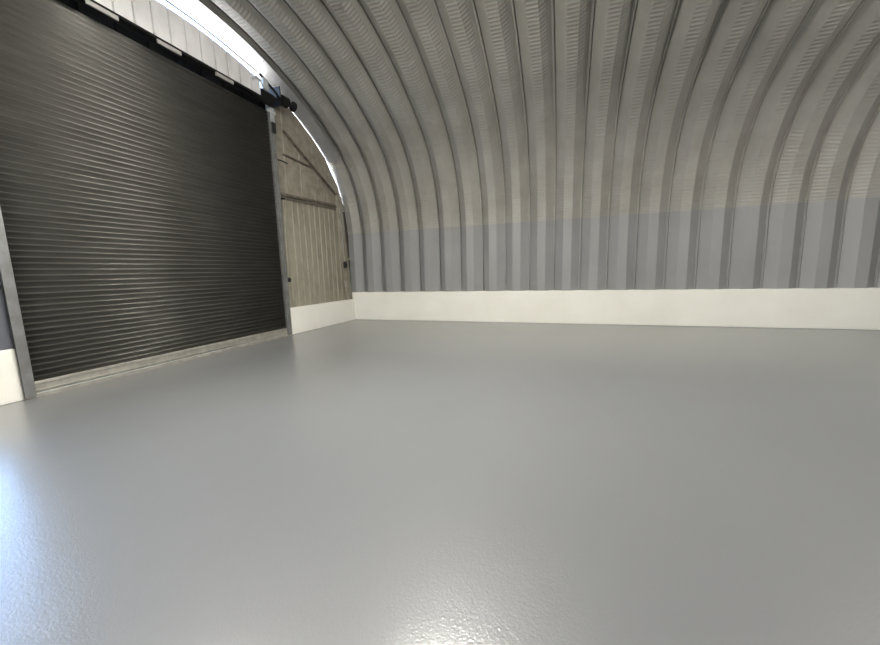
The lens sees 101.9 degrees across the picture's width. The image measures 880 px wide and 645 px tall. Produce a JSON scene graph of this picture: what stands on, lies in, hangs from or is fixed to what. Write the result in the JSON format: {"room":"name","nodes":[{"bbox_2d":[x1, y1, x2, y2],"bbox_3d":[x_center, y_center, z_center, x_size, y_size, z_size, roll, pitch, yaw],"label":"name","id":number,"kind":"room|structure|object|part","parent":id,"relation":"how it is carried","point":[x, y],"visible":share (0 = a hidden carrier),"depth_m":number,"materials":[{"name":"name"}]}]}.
{"room":"aircraft hangar","nodes":[
{"label":"aircraft hangar","id":0,"kind":"room"},
{"bbox_2d":[0,0,351,350],"bbox_3d":[-4.766,-2.626,6.500,0.165,5.472,11.020,1,9,19],"label":"wall","id":1,"kind":"structure","parent":0,"point":[318,274],"depth_m":9.68,"materials":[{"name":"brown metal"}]},
{"bbox_3d":[-5.548,-2.015,4.164,0.080,4.802,0.170,1,9,19],"label":"door post","id":2,"kind":"part","parent":1,"relation":"part of","materials":[{"name":"grey paint"}]},
{"bbox_2d":[0,349,24,405],"bbox_3d":[-5.985,0.883,3.197,0.190,0.678,3.054,1,9,19],"label":"baseboard","id":3,"kind":"structure","parent":1,"relation":"attached to","point":[11,389],"depth_m":4.51,"materials":[{"name":"white paint"}]},
{"bbox_2d":[0,0,291,399],"bbox_3d":[-4.537,-2.244,6.408,0.445,5.905,4.810,1,9,19],"label":"door","id":4,"kind":"structure","parent":1,"relation":"in","point":[141,221],"depth_m":5.65,"materials":[{"name":"metal"}]},
{"bbox_3d":[-5.449,-1.734,4.297,0.110,5.480,0.095,1,9,19],"label":"guide rail","id":5,"kind":"part","parent":4,"relation":"part of","materials":[{"name":"grey metal"}]},
{"bbox_2d":[85,0,261,96],"bbox_3d":[-4.420,-4.840,5.989,0.056,0.655,3.480,1,9,19],"label":"wall panel","id":6,"kind":"object","parent":4,"relation":"attached to","point":[170,30],"depth_m":6.00,"materials":[{"name":"metal"}]},
{"bbox_2d":[251,73,296,133],"bbox_3d":[-3.848,-4.913,8.153,0.417,1.000,1.459,0,8,14],"label":"motor","id":7,"kind":"object","parent":4,"relation":"attached to","point":[281,100],"depth_m":8.27,"materials":[{"name":"black metal"}]},
{"bbox_3d":[-3.845,-5.226,8.293,0.350,0.420,0.030,1,9,19],"label":"bracket plate","id":8,"kind":"part","parent":7,"relation":"part of","materials":[{"name":"black metal"}]},
{"bbox_3d":[-3.912,-2.398,8.673,0.110,5.480,0.095,1,9,19],"label":"guide rail","id":9,"kind":"part","parent":4,"relation":"part of","materials":[{"name":"grey metal"}]},
{"bbox_3d":[-3.942,-2.708,8.735,0.080,4.802,0.140,1,9,19],"label":"door post","id":10,"kind":"part","parent":1,"relation":"part of","materials":[{"name":"beige wood"}]},
{"bbox_2d":[281,196,290,281],"bbox_3d":[-3.835,-2.058,8.887,0.070,2.100,0.150,1,9,19],"label":"bolt","id":11,"kind":"object","parent":1,"relation":"attached to","point":[282,198],"visible":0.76,"depth_m":8.89,"materials":[{"name":"black metal"}]},
{"bbox_3d":[-3.837,-2.113,8.891,0.032,1.991,0.084,1,9,19],"label":"rod","id":12,"kind":"part","parent":11,"relation":"part of","materials":[{"name":"grey metal"}]},
{"bbox_3d":[-3.567,-3.348,9.924,0.080,0.240,2.732,1,9,19],"label":"rail","id":13,"kind":"part","parent":1,"relation":"part of","materials":[{"name":"brown wood"}]},
{"bbox_2d":[290,299,355,334],"bbox_3d":[-3.413,-0.228,10.521,0.190,0.678,3.059,1,9,19],"label":"baseboard","id":14,"kind":"structure","parent":1,"relation":"attached to","point":[315,316],"depth_m":10.25,"materials":[{"name":"white paint"}]},
{"bbox_3d":[-3.091,-2.312,11.329,0.090,3.251,0.379,1,9,19],"label":"corner post","id":15,"kind":"part","parent":1,"relation":"part of","materials":[{"name":"beige wood"}]},
{"bbox_2d":[338,202,346,267],"bbox_3d":[-3.039,-2.720,11.194,0.080,2.001,0.192,1,9,19],"label":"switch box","id":16,"kind":"object","parent":1,"relation":"attached to","point":[344,262],"visible":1,"depth_m":11.26,"materials":[{"name":"black plastic"}]},
{"bbox_3d":[-3.026,-2.322,11.454,0.070,3.227,0.344,1,9,19],"label":"corner post","id":17,"kind":"part","parent":1,"relation":"part of","materials":[{"name":"beige wood"}]},
{"bbox_2d":[0,319,879,644],"bbox_3d":[3.702,0.907,3.997,17.620,0.120,11.500,1,9,19],"label":"floor","id":18,"kind":"structure","parent":0,"point":[357,481],"depth_m":2.44,"materials":[{"name":"grey concrete"}]},
{"bbox_2d":[199,0,879,233],"bbox_3d":[3.421,-3.864,3.372,17.650,3.916,11.574,1,9,19],"label":"ceiling","id":19,"kind":"structure","parent":0,"point":[433,113],"depth_m":7.64,"materials":[{"name":"metal"}]},
{"bbox_2d":[167,0,339,162],"bbox_3d":[-4.751,-4.911,6.084,0.522,1.680,9.384,1,9,19],"label":"flashing","id":20,"kind":"object","parent":19,"relation":"attached to","point":[195,9],"visible":0.84,"depth_m":7.81,"materials":[{"name":"metal"}]},
{"bbox_2d":[348,197,879,291],"bbox_3d":[5.364,-1.630,9.100,17.650,2.276,0.253,1,9,19],"label":"wall","id":21,"kind":"structure","parent":0,"point":[831,243],"depth_m":9.10,"materials":[{"name":"grey metal"}]},
{"bbox_2d":[352,288,879,329],"bbox_3d":[5.447,-0.396,9.204,17.800,0.899,0.340,1,9,19],"label":"baseboard","id":22,"kind":"structure","parent":21,"relation":"attached to","point":[810,308],"depth_m":9.11,"materials":[{"name":"white paint"}]}
]}

